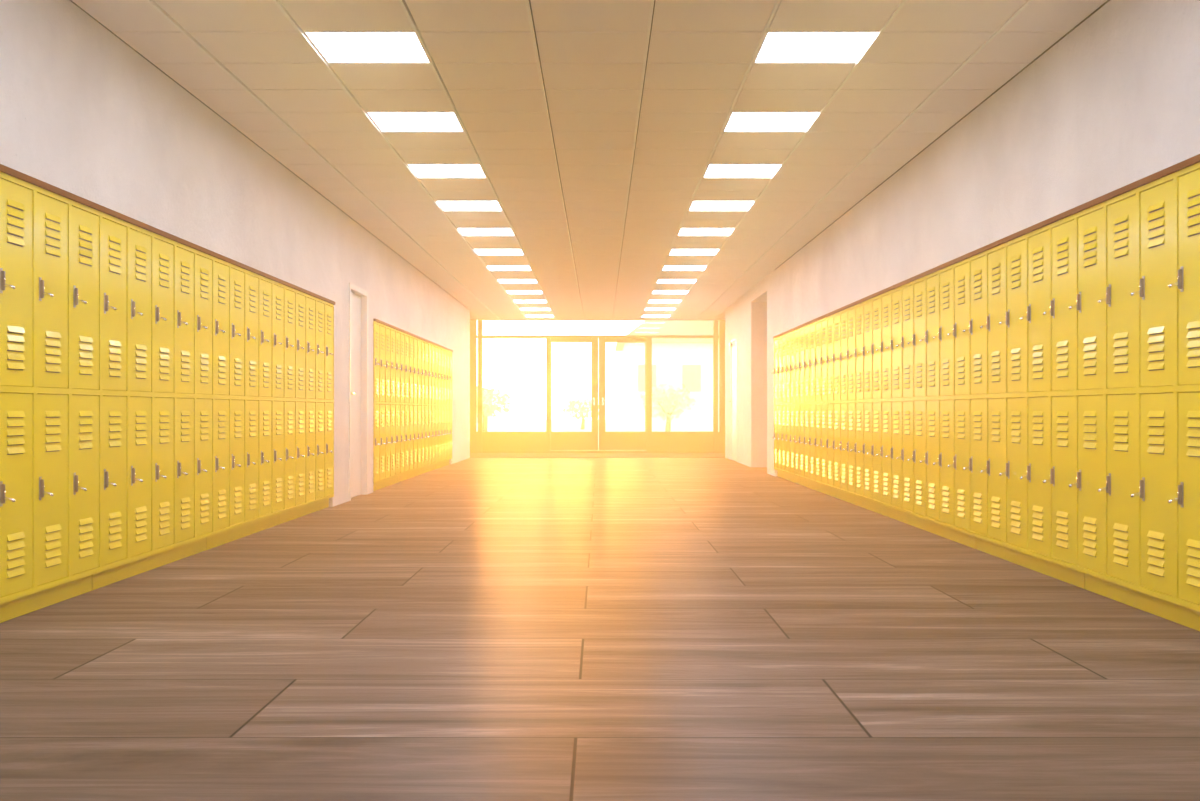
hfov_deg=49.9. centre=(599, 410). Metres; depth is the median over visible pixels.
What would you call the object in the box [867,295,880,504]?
locker
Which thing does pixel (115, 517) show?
vent
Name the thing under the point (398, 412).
vent
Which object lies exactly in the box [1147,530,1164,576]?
vent
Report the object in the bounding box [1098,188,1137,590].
locker
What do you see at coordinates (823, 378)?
vent
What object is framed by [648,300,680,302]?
recessed light
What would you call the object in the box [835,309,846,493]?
locker
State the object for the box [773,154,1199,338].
board
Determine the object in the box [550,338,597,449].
door
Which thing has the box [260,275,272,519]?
locker
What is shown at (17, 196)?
locker
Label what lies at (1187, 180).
locker
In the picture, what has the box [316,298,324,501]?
locker
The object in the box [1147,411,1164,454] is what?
vent
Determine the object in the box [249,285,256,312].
vent
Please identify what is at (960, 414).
vent
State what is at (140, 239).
locker
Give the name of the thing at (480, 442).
window
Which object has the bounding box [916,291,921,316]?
vent
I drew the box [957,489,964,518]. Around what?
vent
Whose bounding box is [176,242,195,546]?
locker
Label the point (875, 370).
vent
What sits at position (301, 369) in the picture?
vent
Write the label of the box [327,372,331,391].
vent
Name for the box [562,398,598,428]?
tree
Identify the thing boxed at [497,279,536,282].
recessed light
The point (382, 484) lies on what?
plinth
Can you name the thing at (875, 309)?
vent
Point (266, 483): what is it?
vent
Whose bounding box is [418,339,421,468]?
locker
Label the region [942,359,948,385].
vent
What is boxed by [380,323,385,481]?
locker
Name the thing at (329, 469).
vent
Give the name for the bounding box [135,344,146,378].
vent
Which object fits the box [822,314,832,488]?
locker
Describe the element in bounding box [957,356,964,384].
vent
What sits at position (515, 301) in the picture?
recessed light
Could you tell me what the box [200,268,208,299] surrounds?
vent
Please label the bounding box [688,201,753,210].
recessed light
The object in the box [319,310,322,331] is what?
vent
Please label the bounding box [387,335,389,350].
vent
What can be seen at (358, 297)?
door
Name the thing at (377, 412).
vent
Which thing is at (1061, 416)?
vent
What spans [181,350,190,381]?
vent
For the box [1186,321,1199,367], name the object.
vent
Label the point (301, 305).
vent
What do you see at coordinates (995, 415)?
vent
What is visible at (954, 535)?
plinth
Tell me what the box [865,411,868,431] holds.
vent
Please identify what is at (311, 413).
vent
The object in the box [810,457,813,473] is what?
vent
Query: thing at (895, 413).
vent
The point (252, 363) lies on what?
vent
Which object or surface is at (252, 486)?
vent
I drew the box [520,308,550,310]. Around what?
recessed light
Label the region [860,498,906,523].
plinth
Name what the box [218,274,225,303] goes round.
vent
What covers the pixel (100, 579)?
plinth
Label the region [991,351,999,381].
vent
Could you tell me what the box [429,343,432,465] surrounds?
locker
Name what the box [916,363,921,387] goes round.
vent
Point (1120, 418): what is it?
vent
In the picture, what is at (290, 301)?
vent
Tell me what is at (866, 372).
vent
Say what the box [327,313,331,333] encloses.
vent
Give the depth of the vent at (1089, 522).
6.27 m
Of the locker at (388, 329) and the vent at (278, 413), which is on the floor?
the locker at (388, 329)
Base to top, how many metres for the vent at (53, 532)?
0.185 m
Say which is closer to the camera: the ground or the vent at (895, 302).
the vent at (895, 302)
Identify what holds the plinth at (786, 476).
on the floor
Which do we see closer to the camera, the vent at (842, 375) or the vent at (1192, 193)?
the vent at (1192, 193)
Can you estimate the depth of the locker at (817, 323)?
14.11 m
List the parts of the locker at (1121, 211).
latch lever, latch lever, door, door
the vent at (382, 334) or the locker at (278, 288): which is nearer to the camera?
the locker at (278, 288)
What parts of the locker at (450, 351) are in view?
door, door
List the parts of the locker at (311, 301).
door, door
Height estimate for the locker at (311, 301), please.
1.785 m
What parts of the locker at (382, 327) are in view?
door, door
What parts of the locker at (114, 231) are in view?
latch lever, latch lever, door, door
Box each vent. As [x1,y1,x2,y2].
[7,199,24,246]
[7,325,24,370]
[7,411,24,454]
[7,532,24,578]
[45,212,61,257]
[45,331,61,372]
[45,411,61,451]
[45,524,61,567]
[79,224,93,266]
[79,336,93,374]
[79,411,93,449]
[79,517,93,558]
[109,235,121,274]
[109,340,121,376]
[109,411,121,446]
[109,511,121,549]
[135,244,146,281]
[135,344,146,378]
[135,411,146,444]
[135,506,146,541]
[159,253,169,287]
[159,347,169,380]
[159,411,169,443]
[159,501,169,535]
[181,261,190,293]
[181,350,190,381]
[181,411,190,441]
[181,497,190,529]
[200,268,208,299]
[200,353,208,382]
[200,411,208,440]
[200,493,208,523]
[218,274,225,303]
[218,356,225,384]
[218,411,225,438]
[218,489,225,518]
[234,280,241,308]
[234,358,241,385]
[234,411,241,437]
[234,486,241,513]
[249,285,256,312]
[249,360,256,386]
[249,411,256,436]
[249,483,256,509]
[263,290,269,316]
[263,362,269,387]
[263,411,269,435]
[263,480,269,505]
[276,295,281,319]
[276,364,281,388]
[276,411,281,434]
[276,478,281,502]
[288,299,293,322]
[288,366,293,388]
[288,411,293,433]
[288,475,293,498]
[299,303,303,326]
[299,367,303,389]
[299,411,303,432]
[299,473,303,495]
[309,307,313,328]
[309,369,313,390]
[309,411,313,432]
[309,471,313,492]
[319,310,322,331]
[319,370,322,390]
[319,411,322,431]
[319,469,322,490]
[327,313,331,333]
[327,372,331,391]
[327,411,331,430]
[327,467,331,487]
[376,331,378,347]
[376,379,378,394]
[376,411,378,427]
[376,457,378,473]
[381,333,384,349]
[381,379,384,395]
[381,411,384,426]
[381,456,384,472]
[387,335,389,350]
[387,380,389,395]
[387,411,389,426]
[387,455,389,470]
[392,337,394,351]
[392,381,394,396]
[392,411,394,425]
[392,454,394,469]
[397,411,399,425]
[406,451,407,465]
[410,343,412,356]
[782,342,784,356]
[783,383,784,397]
[800,336,802,351]
[800,411,802,426]
[800,455,802,470]
[805,334,807,349]
[805,380,807,395]
[805,411,807,426]
[805,456,807,471]
[810,331,813,348]
[810,379,813,395]
[810,411,813,426]
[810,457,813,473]
[816,330,818,346]
[816,378,818,394]
[816,411,818,427]
[816,458,818,474]
[822,327,824,344]
[822,377,824,394]
[822,411,824,427]
[822,460,824,476]
[828,325,831,342]
[828,376,831,393]
[828,411,831,428]
[828,461,831,478]
[835,322,837,340]
[835,375,837,393]
[835,411,837,428]
[835,462,837,480]
[841,374,844,392]
[841,411,844,429]
[842,320,844,338]
[842,464,844,482]
[849,317,852,336]
[849,373,852,392]
[849,411,852,430]
[849,465,852,484]
[856,314,860,334]
[856,372,860,391]
[857,411,860,430]
[857,467,860,487]
[865,311,868,331]
[865,371,868,391]
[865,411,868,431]
[865,469,868,489]
[874,308,877,329]
[874,369,877,390]
[874,411,877,431]
[874,471,877,492]
[883,304,887,326]
[883,368,887,389]
[883,411,887,432]
[883,473,887,495]
[893,300,898,323]
[893,366,898,389]
[893,411,898,433]
[893,475,898,498]
[904,296,909,320]
[904,364,909,388]
[904,411,909,434]
[904,477,909,501]
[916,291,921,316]
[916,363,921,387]
[916,411,921,435]
[916,480,921,505]
[928,286,934,313]
[928,361,934,386]
[928,411,934,436]
[928,483,934,509]
[942,281,948,309]
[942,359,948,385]
[942,411,948,437]
[942,486,948,513]
[957,275,964,304]
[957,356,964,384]
[957,411,964,438]
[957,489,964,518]
[973,269,981,299]
[973,354,981,383]
[973,411,981,439]
[973,492,981,522]
[991,262,999,294]
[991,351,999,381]
[991,411,999,441]
[991,496,999,528]
[1010,254,1020,288]
[1010,348,1020,380]
[1010,411,1020,442]
[1010,501,1020,534]
[1032,246,1042,282]
[1032,344,1042,378]
[1032,411,1042,444]
[1032,505,1042,541]
[1056,237,1067,275]
[1056,341,1067,377]
[1056,411,1067,446]
[1056,511,1067,548]
[1083,226,1096,267]
[1083,336,1096,375]
[1083,411,1096,448]
[1083,516,1096,556]
[1113,214,1127,258]
[1113,332,1127,372]
[1113,411,1127,451]
[1113,523,1127,566]
[1147,201,1164,248]
[1147,326,1164,370]
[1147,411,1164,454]
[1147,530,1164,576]
[1186,187,1199,236]
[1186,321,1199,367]
[1186,411,1199,456]
[1186,539,1199,587]
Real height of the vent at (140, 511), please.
0.185 m
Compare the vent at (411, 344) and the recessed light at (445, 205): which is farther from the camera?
the vent at (411, 344)
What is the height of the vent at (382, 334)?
0.185 m
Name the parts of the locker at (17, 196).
latch lever, latch lever, door, door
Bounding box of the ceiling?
[70,0,1109,319]
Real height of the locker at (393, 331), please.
1.785 m
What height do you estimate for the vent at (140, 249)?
0.185 m
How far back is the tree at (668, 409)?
45.86 m
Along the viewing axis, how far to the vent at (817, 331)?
14.13 m
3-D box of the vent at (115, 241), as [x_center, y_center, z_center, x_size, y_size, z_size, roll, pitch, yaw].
[-2.475,-0.796,6.589,0.009,0.185,0.155,0,0,0]
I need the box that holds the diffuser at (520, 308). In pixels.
[520,308,549,309]
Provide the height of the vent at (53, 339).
0.185 m
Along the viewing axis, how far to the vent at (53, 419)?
5.84 m
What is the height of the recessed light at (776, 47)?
0.040 m
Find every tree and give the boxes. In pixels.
[477,387,512,431]
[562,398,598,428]
[640,382,695,431]
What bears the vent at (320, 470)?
attached to the locker at (320, 304)
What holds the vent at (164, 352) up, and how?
attached to the locker at (164, 249)
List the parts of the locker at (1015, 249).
door, door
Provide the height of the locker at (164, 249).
1.785 m
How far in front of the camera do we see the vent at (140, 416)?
6.96 m
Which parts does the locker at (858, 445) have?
door, door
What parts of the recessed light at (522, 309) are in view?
lamp frame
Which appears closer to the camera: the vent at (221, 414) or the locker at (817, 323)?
the vent at (221, 414)
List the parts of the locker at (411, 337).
door, door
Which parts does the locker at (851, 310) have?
door, door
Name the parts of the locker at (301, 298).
door, door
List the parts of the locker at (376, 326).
door, door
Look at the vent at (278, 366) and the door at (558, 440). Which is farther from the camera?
the door at (558, 440)
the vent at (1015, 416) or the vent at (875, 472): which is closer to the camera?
the vent at (1015, 416)
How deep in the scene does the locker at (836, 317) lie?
13.01 m
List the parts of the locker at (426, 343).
door, door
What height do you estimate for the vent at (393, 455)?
0.185 m
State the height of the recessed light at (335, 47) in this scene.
0.040 m
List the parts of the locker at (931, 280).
door, door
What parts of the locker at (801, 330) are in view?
door, door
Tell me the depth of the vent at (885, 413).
10.76 m
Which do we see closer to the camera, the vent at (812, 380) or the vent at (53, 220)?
the vent at (53, 220)
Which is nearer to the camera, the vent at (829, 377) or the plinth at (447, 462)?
the vent at (829, 377)
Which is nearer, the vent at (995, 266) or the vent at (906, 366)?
the vent at (995, 266)
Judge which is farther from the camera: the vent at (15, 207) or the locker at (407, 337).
the locker at (407, 337)
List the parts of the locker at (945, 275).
door, door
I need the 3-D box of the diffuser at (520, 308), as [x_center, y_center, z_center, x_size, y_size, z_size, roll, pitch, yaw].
[-1.220,-1.932,24.440,0.557,0.006,0.564,0,0,0]
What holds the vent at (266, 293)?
attached to the locker at (266, 285)
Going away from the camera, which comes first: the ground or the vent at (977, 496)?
the vent at (977, 496)
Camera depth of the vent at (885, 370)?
10.76 m
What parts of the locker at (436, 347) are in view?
door, door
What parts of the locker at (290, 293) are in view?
door, door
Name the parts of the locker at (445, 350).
door, door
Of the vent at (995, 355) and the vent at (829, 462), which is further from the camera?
the vent at (829, 462)
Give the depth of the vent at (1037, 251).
7.02 m
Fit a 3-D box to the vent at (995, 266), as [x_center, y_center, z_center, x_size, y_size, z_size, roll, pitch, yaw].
[2.380,-0.796,7.764,0.009,0.185,0.155,0,0,0]
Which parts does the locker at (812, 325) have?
door, door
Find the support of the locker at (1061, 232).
on the floor
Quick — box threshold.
[470,453,724,457]
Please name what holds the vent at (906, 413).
attached to the locker at (907, 289)
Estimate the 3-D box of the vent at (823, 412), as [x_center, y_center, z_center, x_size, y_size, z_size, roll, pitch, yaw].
[2.380,0.092,13.735,0.009,0.185,0.155,0,0,0]
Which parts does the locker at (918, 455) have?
door, door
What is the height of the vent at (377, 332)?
0.185 m
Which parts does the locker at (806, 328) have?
door, door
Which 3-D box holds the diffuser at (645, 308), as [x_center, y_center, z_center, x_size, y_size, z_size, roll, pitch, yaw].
[1.137,-1.932,24.440,0.557,0.006,0.564,0,0,0]
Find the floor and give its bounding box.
[0,458,1199,800]
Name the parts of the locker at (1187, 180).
latch lever, latch lever, door, door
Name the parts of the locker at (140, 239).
door, door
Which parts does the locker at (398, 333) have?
door, door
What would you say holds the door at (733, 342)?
in the wall at (1114, 104)
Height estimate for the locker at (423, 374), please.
1.785 m
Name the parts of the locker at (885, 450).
door, door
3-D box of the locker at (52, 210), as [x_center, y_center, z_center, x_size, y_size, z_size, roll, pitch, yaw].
[-2.668,-0.096,5.842,0.494,1.785,0.373,0,0,0]
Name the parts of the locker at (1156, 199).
latch lever, latch lever, door, door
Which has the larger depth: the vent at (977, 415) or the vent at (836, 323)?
the vent at (836, 323)
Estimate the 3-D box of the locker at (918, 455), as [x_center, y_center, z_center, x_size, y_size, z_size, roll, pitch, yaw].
[2.573,-0.096,9.630,0.494,1.785,0.373,0,0,0]
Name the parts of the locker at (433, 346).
door, door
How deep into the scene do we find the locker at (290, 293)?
10.33 m
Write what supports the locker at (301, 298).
on the floor
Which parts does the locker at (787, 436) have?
door, door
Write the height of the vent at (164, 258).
0.185 m
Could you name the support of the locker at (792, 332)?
on the floor
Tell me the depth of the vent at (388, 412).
15.11 m
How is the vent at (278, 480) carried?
attached to the locker at (278, 288)
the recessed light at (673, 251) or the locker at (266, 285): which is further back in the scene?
the recessed light at (673, 251)
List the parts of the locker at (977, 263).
door, door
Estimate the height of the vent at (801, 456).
0.185 m
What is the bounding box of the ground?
[477,420,718,449]
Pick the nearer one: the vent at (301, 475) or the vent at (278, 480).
the vent at (278, 480)
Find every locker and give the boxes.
[0,172,34,603]
[35,186,69,592]
[70,200,100,581]
[101,212,128,571]
[129,223,152,562]
[153,233,175,554]
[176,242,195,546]
[196,250,213,540]
[214,257,230,534]
[231,264,245,529]
[246,270,259,524]
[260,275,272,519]
[273,281,284,515]
[285,285,295,511]
[296,290,306,508]
[307,294,315,504]
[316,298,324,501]
[325,301,333,498]
[373,321,379,483]
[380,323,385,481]
[386,326,390,479]
[391,328,395,477]
[396,330,400,476]
[401,332,405,474]
[405,333,409,473]
[410,335,413,471]
[414,337,417,470]
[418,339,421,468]
[421,340,425,467]
[425,341,428,466]
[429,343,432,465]
[432,344,435,464]
[435,345,438,463]
[438,347,441,462]
[441,348,444,461]
[444,349,447,460]
[447,350,450,459]
[450,351,452,458]
[771,337,777,469]
[774,336,781,471]
[778,334,785,472]
[782,332,789,473]
[786,331,793,475]
[791,329,798,476]
[796,327,803,478]
[800,324,808,480]
[805,322,814,482]
[811,319,820,484]
[816,317,826,486]
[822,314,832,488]
[829,312,839,490]
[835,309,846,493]
[843,305,854,495]
[850,302,862,498]
[858,299,870,501]
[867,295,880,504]
[876,290,890,507]
[886,286,900,511]
[896,281,912,515]
[908,276,924,519]
[920,271,937,523]
[933,265,952,528]
[947,258,968,533]
[963,251,985,539]
[980,243,1004,545]
[999,234,1025,552]
[1020,225,1048,560]
[1043,214,1074,569]
[1069,202,1104,579]
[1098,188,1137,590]
[1131,173,1174,602]
[1168,162,1199,611]
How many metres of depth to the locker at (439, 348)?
19.93 m
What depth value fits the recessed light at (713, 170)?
10.35 m
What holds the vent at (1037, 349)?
attached to the locker at (1037, 241)
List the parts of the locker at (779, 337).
door, door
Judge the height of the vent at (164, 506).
0.185 m
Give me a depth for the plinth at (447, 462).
20.65 m
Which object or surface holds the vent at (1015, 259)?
attached to the locker at (1015, 249)
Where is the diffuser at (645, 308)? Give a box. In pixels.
[645,308,674,309]
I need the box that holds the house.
[615,321,718,430]
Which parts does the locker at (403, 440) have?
door, door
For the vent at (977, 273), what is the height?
0.185 m
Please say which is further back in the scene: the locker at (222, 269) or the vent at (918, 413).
the vent at (918, 413)
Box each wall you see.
[0,0,469,506]
[725,0,1199,475]
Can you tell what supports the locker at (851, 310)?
on the floor
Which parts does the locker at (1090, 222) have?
door, door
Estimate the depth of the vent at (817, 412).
14.13 m
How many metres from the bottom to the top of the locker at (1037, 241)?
1.785 m
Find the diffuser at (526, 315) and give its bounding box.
[526,315,553,316]
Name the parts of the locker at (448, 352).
door, door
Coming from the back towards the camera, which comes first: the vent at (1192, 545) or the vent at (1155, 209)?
the vent at (1155, 209)
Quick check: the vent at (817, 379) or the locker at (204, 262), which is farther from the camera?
the vent at (817, 379)
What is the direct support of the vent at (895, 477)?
attached to the locker at (895, 452)
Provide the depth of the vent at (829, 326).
13.35 m
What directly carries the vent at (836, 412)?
attached to the locker at (836, 317)
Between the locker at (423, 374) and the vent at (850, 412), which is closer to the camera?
the vent at (850, 412)
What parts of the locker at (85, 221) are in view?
latch lever, latch lever, door, door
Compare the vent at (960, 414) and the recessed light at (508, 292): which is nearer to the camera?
the vent at (960, 414)
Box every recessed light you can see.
[304,25,430,62]
[367,107,464,131]
[407,162,486,177]
[436,201,502,210]
[457,227,514,235]
[474,248,523,254]
[487,266,530,270]
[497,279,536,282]
[507,291,541,293]
[514,300,546,302]
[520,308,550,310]
[525,313,554,316]
[642,315,669,316]
[644,308,674,310]
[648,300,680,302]
[652,291,687,293]
[657,279,696,282]
[662,266,705,270]
[669,249,718,254]
[677,228,733,235]
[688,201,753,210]
[703,164,780,177]
[723,112,819,131]
[754,30,878,62]
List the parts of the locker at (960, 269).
door, door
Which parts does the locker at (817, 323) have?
door, door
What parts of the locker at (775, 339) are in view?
door, door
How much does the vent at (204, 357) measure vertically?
0.185 m
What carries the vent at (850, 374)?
attached to the locker at (851, 310)
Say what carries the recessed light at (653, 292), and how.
in the ceiling
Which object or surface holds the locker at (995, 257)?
on the floor
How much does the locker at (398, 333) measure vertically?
1.785 m
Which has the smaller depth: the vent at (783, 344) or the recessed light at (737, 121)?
the recessed light at (737, 121)
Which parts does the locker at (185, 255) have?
door, door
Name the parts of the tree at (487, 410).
crown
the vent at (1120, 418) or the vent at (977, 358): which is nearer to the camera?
the vent at (1120, 418)
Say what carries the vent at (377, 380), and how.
attached to the locker at (376, 326)
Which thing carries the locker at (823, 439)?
on the floor
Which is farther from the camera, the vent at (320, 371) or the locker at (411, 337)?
the locker at (411, 337)
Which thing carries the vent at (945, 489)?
attached to the locker at (945, 275)
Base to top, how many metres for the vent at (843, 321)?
0.185 m
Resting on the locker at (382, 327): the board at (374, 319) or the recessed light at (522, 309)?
the board at (374, 319)
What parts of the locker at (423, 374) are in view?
door, door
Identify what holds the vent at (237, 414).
attached to the locker at (238, 274)
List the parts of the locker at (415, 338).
door, door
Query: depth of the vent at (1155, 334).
5.53 m
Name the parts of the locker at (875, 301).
door, door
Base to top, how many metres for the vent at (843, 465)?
0.185 m
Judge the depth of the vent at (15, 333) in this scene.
5.47 m
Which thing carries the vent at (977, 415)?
attached to the locker at (977, 263)
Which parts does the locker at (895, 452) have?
door, door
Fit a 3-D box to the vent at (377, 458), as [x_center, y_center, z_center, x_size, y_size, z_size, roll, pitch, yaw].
[-2.475,0.611,14.341,0.009,0.185,0.155,0,0,0]
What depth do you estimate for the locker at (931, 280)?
9.28 m
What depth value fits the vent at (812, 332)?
14.47 m
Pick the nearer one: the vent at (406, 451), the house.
the vent at (406, 451)
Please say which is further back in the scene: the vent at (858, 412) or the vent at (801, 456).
the vent at (801, 456)
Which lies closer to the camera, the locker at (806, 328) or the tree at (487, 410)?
the locker at (806, 328)
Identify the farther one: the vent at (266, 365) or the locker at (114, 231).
the vent at (266, 365)
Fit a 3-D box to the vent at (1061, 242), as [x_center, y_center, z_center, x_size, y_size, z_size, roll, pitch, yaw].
[2.380,-0.796,6.645,0.009,0.185,0.155,0,0,0]
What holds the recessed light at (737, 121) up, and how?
in the ceiling
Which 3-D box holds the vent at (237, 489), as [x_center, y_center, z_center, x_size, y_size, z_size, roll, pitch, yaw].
[-2.475,0.611,8.828,0.009,0.185,0.155,0,0,0]
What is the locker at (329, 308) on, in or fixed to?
on the floor
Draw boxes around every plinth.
[0,575,91,622]
[92,538,205,589]
[206,515,278,549]
[279,498,328,523]
[373,477,396,490]
[397,470,417,482]
[418,464,434,474]
[435,459,449,468]
[777,470,797,483]
[798,477,824,492]
[825,487,859,505]
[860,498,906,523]
[907,514,975,548]
[976,537,1084,588]
[1085,574,1199,630]
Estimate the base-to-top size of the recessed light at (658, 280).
0.040 m
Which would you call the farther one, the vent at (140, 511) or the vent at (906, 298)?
the vent at (906, 298)
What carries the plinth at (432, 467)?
on the floor
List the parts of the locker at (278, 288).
door, door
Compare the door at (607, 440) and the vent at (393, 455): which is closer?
the vent at (393, 455)
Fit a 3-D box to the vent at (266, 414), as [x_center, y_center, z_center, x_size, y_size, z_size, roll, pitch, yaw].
[-2.475,0.092,9.574,0.009,0.185,0.155,0,0,0]
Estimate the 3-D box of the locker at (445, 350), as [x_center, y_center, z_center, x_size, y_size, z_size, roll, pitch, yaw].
[-2.668,-0.096,20.685,0.494,1.785,0.373,0,0,0]
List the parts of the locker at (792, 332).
door, door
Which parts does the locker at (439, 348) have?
door, door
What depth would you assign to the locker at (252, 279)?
9.20 m
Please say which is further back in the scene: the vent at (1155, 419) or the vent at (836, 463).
the vent at (836, 463)
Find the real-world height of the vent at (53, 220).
0.185 m
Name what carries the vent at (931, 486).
attached to the locker at (931, 280)
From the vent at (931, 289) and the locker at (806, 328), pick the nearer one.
the vent at (931, 289)
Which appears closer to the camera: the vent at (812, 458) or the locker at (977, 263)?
the locker at (977, 263)
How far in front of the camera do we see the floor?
4.65 m
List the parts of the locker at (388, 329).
door, door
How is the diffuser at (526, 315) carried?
attached to the recessed light at (553, 313)
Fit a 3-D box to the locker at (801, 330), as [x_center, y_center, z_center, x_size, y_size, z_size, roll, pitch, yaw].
[2.573,-0.096,15.228,0.494,1.785,0.373,0,0,0]
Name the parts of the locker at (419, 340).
door, door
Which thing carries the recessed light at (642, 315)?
in the ceiling
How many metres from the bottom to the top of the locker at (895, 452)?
1.785 m
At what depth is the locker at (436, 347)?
19.56 m
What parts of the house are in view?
pane, pane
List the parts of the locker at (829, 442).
door, door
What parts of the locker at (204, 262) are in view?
door, door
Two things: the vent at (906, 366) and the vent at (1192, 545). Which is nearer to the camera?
the vent at (1192, 545)
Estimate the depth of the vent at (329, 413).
11.81 m
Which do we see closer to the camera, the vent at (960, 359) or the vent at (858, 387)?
the vent at (960, 359)
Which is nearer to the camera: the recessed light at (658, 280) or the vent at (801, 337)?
the vent at (801, 337)
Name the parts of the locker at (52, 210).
latch lever, latch lever, door, door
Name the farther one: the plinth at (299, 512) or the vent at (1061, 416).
the plinth at (299, 512)
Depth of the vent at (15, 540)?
5.47 m
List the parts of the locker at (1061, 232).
door, door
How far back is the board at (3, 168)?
6.85 m
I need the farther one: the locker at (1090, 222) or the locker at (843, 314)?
the locker at (843, 314)
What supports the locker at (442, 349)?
on the floor
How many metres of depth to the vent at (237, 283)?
8.82 m
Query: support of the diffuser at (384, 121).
attached to the recessed light at (385, 121)
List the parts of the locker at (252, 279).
door, door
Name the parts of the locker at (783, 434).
door, door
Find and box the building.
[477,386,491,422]
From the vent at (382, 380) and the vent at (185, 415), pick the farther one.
the vent at (382, 380)
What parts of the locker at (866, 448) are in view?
door, door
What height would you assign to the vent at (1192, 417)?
0.185 m
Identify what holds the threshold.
on the floor
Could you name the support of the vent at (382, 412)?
attached to the locker at (382, 327)
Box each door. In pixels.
[349,282,367,500]
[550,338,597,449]
[599,338,645,449]
[728,336,736,461]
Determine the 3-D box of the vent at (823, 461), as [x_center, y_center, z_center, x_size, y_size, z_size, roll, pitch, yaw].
[2.380,0.611,13.735,0.009,0.185,0.155,0,0,0]
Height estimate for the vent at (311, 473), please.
0.185 m
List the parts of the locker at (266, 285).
door, door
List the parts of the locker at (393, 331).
door, door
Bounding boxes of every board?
[0,164,334,304]
[373,318,452,351]
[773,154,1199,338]
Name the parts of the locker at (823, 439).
door, door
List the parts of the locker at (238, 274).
door, door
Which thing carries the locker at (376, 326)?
on the floor
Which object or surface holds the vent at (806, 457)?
attached to the locker at (806, 328)
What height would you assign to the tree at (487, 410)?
2.027 m
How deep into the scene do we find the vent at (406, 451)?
16.55 m
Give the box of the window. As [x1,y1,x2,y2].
[470,317,724,452]
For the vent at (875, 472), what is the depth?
11.12 m
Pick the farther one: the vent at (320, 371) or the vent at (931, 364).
the vent at (320, 371)
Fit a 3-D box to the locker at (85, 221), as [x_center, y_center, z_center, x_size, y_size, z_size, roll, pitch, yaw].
[-2.668,-0.096,6.215,0.494,1.785,0.373,0,0,0]
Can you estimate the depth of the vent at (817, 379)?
14.12 m
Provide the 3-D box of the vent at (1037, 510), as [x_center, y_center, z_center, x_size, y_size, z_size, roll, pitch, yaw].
[2.380,0.611,7.018,0.009,0.185,0.155,0,0,0]
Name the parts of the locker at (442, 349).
door, door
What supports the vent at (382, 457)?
attached to the locker at (382, 327)
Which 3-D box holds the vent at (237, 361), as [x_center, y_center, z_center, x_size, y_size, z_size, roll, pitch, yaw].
[-2.475,-0.266,8.828,0.009,0.185,0.155,0,0,0]
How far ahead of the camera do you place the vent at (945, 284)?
8.90 m
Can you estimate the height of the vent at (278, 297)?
0.185 m
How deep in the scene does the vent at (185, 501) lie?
7.72 m
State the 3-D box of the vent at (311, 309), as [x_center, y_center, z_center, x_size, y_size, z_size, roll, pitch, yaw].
[-2.475,-0.796,11.067,0.009,0.185,0.155,0,0,0]
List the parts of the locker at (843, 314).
door, door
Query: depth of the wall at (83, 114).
7.74 m
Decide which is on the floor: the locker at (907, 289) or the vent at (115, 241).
the locker at (907, 289)
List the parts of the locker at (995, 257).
door, door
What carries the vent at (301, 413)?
attached to the locker at (301, 298)
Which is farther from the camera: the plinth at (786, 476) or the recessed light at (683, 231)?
the plinth at (786, 476)
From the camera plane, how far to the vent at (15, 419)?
5.47 m
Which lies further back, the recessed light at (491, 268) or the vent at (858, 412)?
the recessed light at (491, 268)
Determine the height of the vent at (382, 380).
0.185 m
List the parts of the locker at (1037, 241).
door, door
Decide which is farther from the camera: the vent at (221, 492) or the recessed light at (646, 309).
the recessed light at (646, 309)
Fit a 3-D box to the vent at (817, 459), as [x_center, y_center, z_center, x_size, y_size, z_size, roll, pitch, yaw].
[2.380,0.611,14.109,0.009,0.185,0.155,0,0,0]
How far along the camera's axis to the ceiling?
8.13 m
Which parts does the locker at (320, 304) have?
door, door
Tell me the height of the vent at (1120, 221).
0.185 m
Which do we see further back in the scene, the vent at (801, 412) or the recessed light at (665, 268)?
the recessed light at (665, 268)
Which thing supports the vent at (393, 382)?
attached to the locker at (393, 331)
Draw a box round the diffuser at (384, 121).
[369,113,461,130]
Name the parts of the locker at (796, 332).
door, door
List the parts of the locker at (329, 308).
door, door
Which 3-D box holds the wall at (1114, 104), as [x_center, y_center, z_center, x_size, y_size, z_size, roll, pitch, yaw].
[3.796,-0.516,12.350,2.808,2.817,29.700,0,0,0]
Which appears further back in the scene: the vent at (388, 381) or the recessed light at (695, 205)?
the vent at (388, 381)
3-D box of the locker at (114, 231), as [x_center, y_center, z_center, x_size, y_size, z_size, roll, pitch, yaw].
[-2.668,-0.096,6.589,0.494,1.785,0.373,0,0,0]
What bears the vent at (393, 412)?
attached to the locker at (393, 331)
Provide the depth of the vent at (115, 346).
6.59 m
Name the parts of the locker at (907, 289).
door, door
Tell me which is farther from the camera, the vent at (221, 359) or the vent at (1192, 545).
the vent at (221, 359)
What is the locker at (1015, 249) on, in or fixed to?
on the floor
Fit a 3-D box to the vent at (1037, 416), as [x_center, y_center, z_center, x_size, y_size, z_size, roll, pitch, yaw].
[2.380,0.092,7.018,0.009,0.185,0.155,0,0,0]
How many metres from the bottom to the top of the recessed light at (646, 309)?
0.040 m
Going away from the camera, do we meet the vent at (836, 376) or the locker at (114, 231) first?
the locker at (114, 231)
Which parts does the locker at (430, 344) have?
door, door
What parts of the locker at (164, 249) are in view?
door, door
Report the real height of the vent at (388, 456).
0.185 m
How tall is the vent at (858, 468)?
0.185 m
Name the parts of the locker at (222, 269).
door, door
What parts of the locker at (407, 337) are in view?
door, door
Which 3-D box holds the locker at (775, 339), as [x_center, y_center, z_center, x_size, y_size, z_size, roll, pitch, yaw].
[2.573,-0.096,17.467,0.494,1.785,0.373,0,0,0]
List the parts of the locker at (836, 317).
door, door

